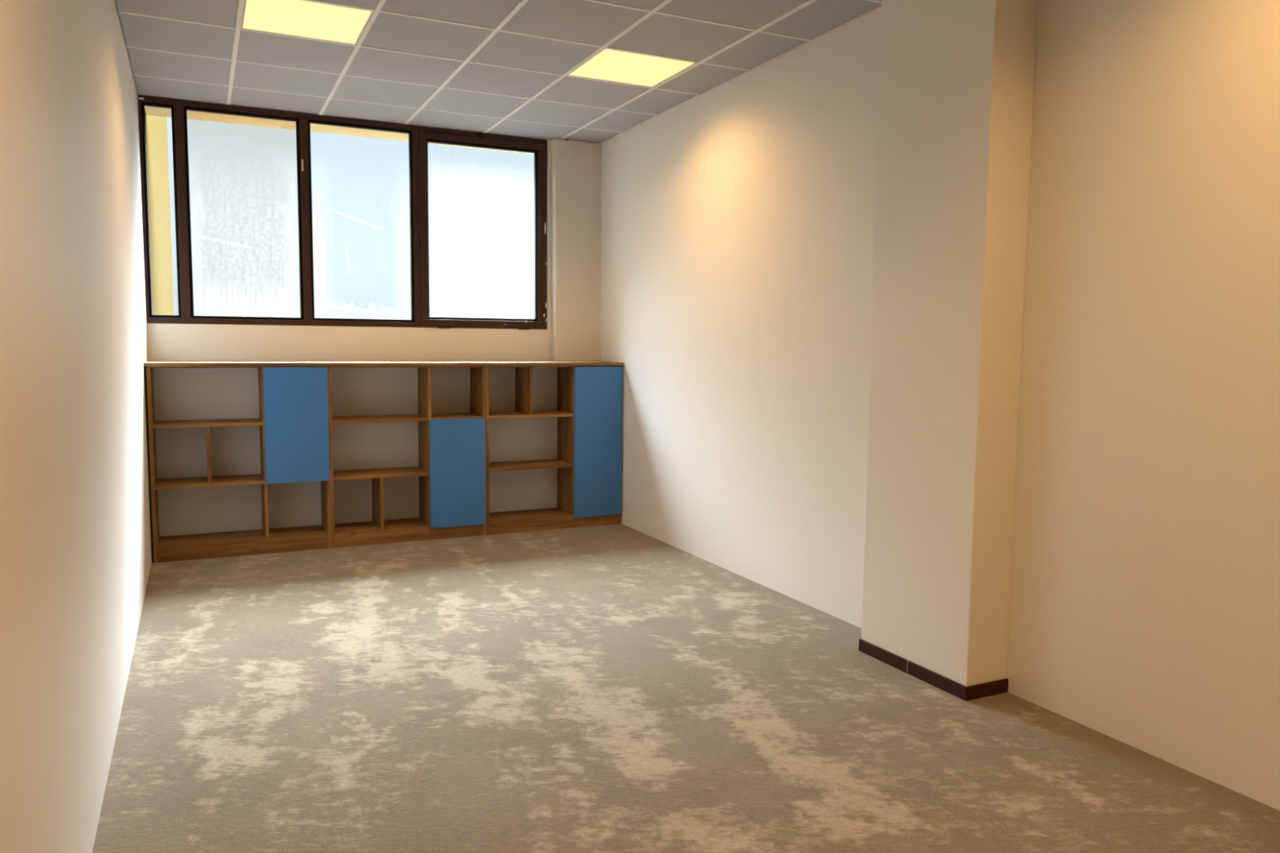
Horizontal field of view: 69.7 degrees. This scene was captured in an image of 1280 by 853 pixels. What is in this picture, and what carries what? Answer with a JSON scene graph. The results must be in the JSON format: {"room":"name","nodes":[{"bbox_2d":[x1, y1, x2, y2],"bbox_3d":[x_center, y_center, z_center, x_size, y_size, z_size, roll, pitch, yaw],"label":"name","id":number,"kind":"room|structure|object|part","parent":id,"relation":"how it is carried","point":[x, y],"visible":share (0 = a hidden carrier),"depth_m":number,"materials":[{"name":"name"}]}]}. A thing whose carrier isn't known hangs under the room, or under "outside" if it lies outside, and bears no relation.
{"room":"empty office room","nodes":[
{"label":"empty office room","id":0,"kind":"room"},
{"bbox_2d":[0,0,151,852],"bbox_3d":[-1.177,-0.319,1.495,0.200,3.310,10.820,-2,6,-26],"label":"wall","id":1,"kind":"structure","parent":0,"point":[76,555],"depth_m":2.34,"materials":[{"name":"paint"}]},
{"bbox_2d":[137,90,551,360],"bbox_3d":[-1.896,-0.826,7.004,3.283,3.310,0.220,-2,6,-26],"label":"wall","id":2,"kind":"structure","parent":0,"point":[165,341],"depth_m":6.77,"materials":[{"name":"paint"}]},
{"bbox_2d":[144,105,533,154],"bbox_3d":[-0.753,-2.441,7.681,5.973,0.294,0.275,-2,6,-26],"label":"eaves slab","id":3,"kind":"object","parent":2,"relation":"attached to","point":[149,110],"visible":0.07,"depth_m":6.80,"materials":[{"name":"yellow"}]},
{"bbox_2d":[137,94,546,329],"bbox_3d":[-2.045,-1.486,6.774,2.854,1.501,0.101,-2,6,-26],"label":"window","id":4,"kind":"structure","parent":2,"relation":"in","point":[420,136],"depth_m":6.64,"materials":[{"name":"brown metal"}]},
{"bbox_3d":[-1.216,-1.500,7.167,1.000,1.452,0.069,-2,6,-26],"label":"sash","id":5,"kind":"part","parent":4,"relation":"part of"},
{"bbox_2d":[115,0,881,142],"bbox_3d":[0.412,-1.893,2.098,3.283,0.204,10.400,-2,6,-26],"label":"ceiling","id":6,"kind":"structure","parent":0,"point":[502,67],"depth_m":5.16,"materials":[{"name":"tile"}]},
{"bbox_2d":[240,0,373,44],"bbox_3d":[-1.681,-2.049,4.619,0.572,0.013,0.572,-2,6,-26],"label":"recessed light","id":7,"kind":"object","parent":6,"relation":"in","point":[298,18],"visible":1,"depth_m":4.62,"materials":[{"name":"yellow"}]},
{"bbox_2d":[568,48,695,87],"bbox_3d":[-0.057,-2.104,5.395,0.572,0.013,0.572,-2,6,-26],"label":"recessed light","id":8,"kind":"object","parent":6,"relation":"in","point":[608,64],"visible":0.93,"depth_m":5.38,"materials":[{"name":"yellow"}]},
{"bbox_2d":[551,137,601,361],"bbox_3d":[-0.523,-0.772,7.486,0.394,3.020,0.111,-2,6,-26],"label":"wall pier","id":9,"kind":"object","parent":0,"point":[575,166],"visible":0.64,"depth_m":7.37,"materials":[{"name":"paint"}]},
{"bbox_2d":[92,524,1279,852],"bbox_3d":[0.382,1.246,2.383,3.283,0.060,10.400,-2,6,-26],"label":"floor","id":10,"kind":"structure","parent":0,"point":[617,688],"depth_m":3.39,"materials":[{"name":"carpet"}]},
{"bbox_2d":[144,365,331,563],"bbox_3d":[-2.687,0.215,6.192,1.091,1.249,0.420,-2,6,-26],"label":"bookcase","id":11,"kind":"object","parent":10,"relation":"on","point":[238,457],"visible":0.94,"depth_m":6.19,"materials":[{"name":"brown wood"}]},
{"bbox_3d":[-3.162,0.230,5.976,0.022,1.249,0.400,-2,6,-26],"label":"panel","id":12,"kind":"part","parent":11,"relation":"part of","materials":[{"name":"brown wood"}]},
{"bbox_3d":[-2.850,-0.021,6.074,0.641,0.022,0.346,-2,6,-26],"label":"shelf","id":13,"kind":"part","parent":11,"relation":"part of","materials":[{"name":"brown wood"}]},
{"bbox_3d":[-2.854,0.366,6.109,0.641,0.022,0.346,-2,6,-26],"label":"shelf","id":14,"kind":"part","parent":11,"relation":"part of","materials":[{"name":"brown wood"}]},
{"bbox_3d":[-2.681,-0.403,6.151,1.036,0.011,0.384,-2,6,-26],"label":"panel","id":15,"kind":"part","parent":11,"relation":"part of","materials":[{"name":"brown wood"}]},
{"bbox_3d":[-2.689,0.746,6.251,1.036,0.020,0.395,-2,6,-26],"label":"panel","id":16,"kind":"part","parent":11,"relation":"part of","materials":[{"name":"brown wood"}]},
{"bbox_3d":[-2.289,-0.011,6.138,0.402,0.771,0.018,-2,6,-26],"label":"door","id":17,"kind":"part","parent":11,"relation":"part of","materials":[{"name":"blue laminate"}]},
{"bbox_3d":[-2.208,0.197,6.432,0.021,1.249,0.400,-2,6,-26],"label":"panel","id":18,"kind":"part","parent":11,"relation":"part of","materials":[{"name":"brown wood"}]},
{"bbox_2d":[143,360,623,366],"bbox_3d":[-1.727,-0.459,6.676,3.280,0.022,0.576,-2,6,-26],"label":"countertop","id":19,"kind":"structure","parent":11,"relation":"on","point":[149,363],"depth_m":6.40,"materials":[{"name":"brown wood"}]},
{"bbox_2d":[327,365,486,548],"bbox_3d":[-1.701,0.181,6.663,1.093,1.249,0.420,-2,6,-26],"label":"bookcase","id":20,"kind":"object","parent":10,"relation":"on","point":[407,448],"visible":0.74,"depth_m":6.67,"materials":[{"name":"brown wood"}]},
{"bbox_3d":[-2.188,0.197,6.441,0.022,1.249,0.400,-2,6,-26],"label":"panel","id":21,"kind":"part","parent":20,"relation":"part of","materials":[{"name":"brown wood"}]},
{"bbox_3d":[-1.871,-0.055,6.542,0.653,0.022,0.346,-2,6,-26],"label":"shelf","id":22,"kind":"part","parent":20,"relation":"part of","materials":[{"name":"brown wood"}]},
{"bbox_3d":[-1.874,0.335,6.577,0.653,0.022,0.346,-2,6,-26],"label":"shelf","id":23,"kind":"part","parent":20,"relation":"part of","materials":[{"name":"brown wood"}]},
{"bbox_3d":[-1.701,-0.436,6.620,1.050,0.011,0.384,-2,6,-26],"label":"panel","id":24,"kind":"part","parent":20,"relation":"part of","materials":[{"name":"brown wood"}]},
{"bbox_3d":[-1.709,0.713,6.719,1.050,0.020,0.395,-2,6,-26],"label":"panel","id":25,"kind":"part","parent":20,"relation":"part of","materials":[{"name":"brown wood"}]},
{"bbox_3d":[-1.387,-0.071,6.773,0.375,0.022,0.346,-2,6,-26],"label":"shelf","id":26,"kind":"part","parent":20,"relation":"part of","materials":[{"name":"brown wood"}]},
{"bbox_3d":[-1.313,0.334,6.641,0.403,0.781,0.018,-2,6,-26],"label":"door","id":27,"kind":"part","parent":20,"relation":"part of","materials":[{"name":"blue laminate"}]},
{"bbox_3d":[-1.222,0.164,6.903,0.021,1.249,0.400,-2,6,-26],"label":"panel","id":28,"kind":"part","parent":20,"relation":"part of","materials":[{"name":"brown wood"}]},
{"bbox_2d":[485,365,622,535],"bbox_3d":[-0.716,0.148,7.134,1.089,1.249,0.420,-2,6,-26],"label":"bookcase","id":29,"kind":"object","parent":10,"relation":"on","point":[553,433],"visible":0.79,"depth_m":7.12,"materials":[{"name":"brown wood"}]},
{"bbox_3d":[-1.202,0.163,6.913,0.022,1.249,0.400,-2,6,-26],"label":"panel","id":30,"kind":"part","parent":29,"relation":"part of","materials":[{"name":"brown wood"}]},
{"bbox_3d":[-0.786,0.090,7.276,1.046,1.138,0.006,-2,6,-26],"label":"panel","id":31,"kind":"part","parent":29,"relation":"part of","materials":[{"name":"grey"}]},
{"bbox_3d":[-0.885,0.296,7.050,0.659,0.022,0.346,-2,6,-26],"label":"shelf","id":32,"kind":"part","parent":29,"relation":"part of","materials":[{"name":"brown wood"}]},
{"bbox_3d":[-0.881,-0.092,7.014,0.659,0.022,0.346,-2,6,-26],"label":"shelf","id":33,"kind":"part","parent":29,"relation":"part of","materials":[{"name":"brown wood"}]},
{"bbox_3d":[-0.724,0.679,7.190,1.046,0.020,0.395,-2,6,-26],"label":"panel","id":34,"kind":"part","parent":29,"relation":"part of","materials":[{"name":"brown wood"}]},
{"bbox_3d":[-0.716,-0.470,7.090,1.046,0.011,0.384,-2,6,-26],"label":"panel","id":35,"kind":"part","parent":29,"relation":"part of","materials":[{"name":"brown wood"}]},
{"bbox_3d":[-0.321,0.117,7.097,0.398,1.156,0.018,-2,6,-26],"label":"door","id":36,"kind":"part","parent":29,"relation":"part of","materials":[{"name":"blue laminate"}]},
{"bbox_3d":[-0.239,0.131,7.373,0.021,1.249,0.400,-2,6,-26],"label":"panel","id":37,"kind":"part","parent":29,"relation":"part of","materials":[{"name":"brown wood"}]},
{"bbox_2d":[600,0,1279,810],"bbox_3d":[1.964,-0.426,2.996,0.200,3.310,10.820,-2,6,-26],"label":"wall","id":38,"kind":"structure","parent":0,"point":[737,243],"depth_m":3.48,"materials":[{"name":"paint"}]},
{"bbox_2d":[861,0,1038,686],"bbox_3d":[1.288,-0.436,3.918,0.222,3.030,0.656,-2,6,-26],"label":"wall pillar","id":39,"kind":"structure","parent":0,"point":[957,77],"depth_m":3.75,"materials":[{"name":"paint"}]},
{"bbox_2d":[858,638,1008,701],"bbox_3d":[1.271,1.045,4.047,0.233,0.057,0.670,-2,6,-26],"label":"baseboard","id":40,"kind":"structure","parent":39,"relation":"attached to","point":[954,688],"depth_m":3.85,"materials":[{"name":"brown wood"}]},
{"label":"outside","id":41,"kind":"structure","parent":0,"visible":0},
{"bbox_2d":[144,108,173,315],"bbox_3d":[-5.202,-1.730,9.382,0.625,5.500,6.900,-2,6,-26],"label":"neighbouring wing","id":42,"kind":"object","parent":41,"point":[156,126],"visible":0.09,"depth_m":8.46}
]}

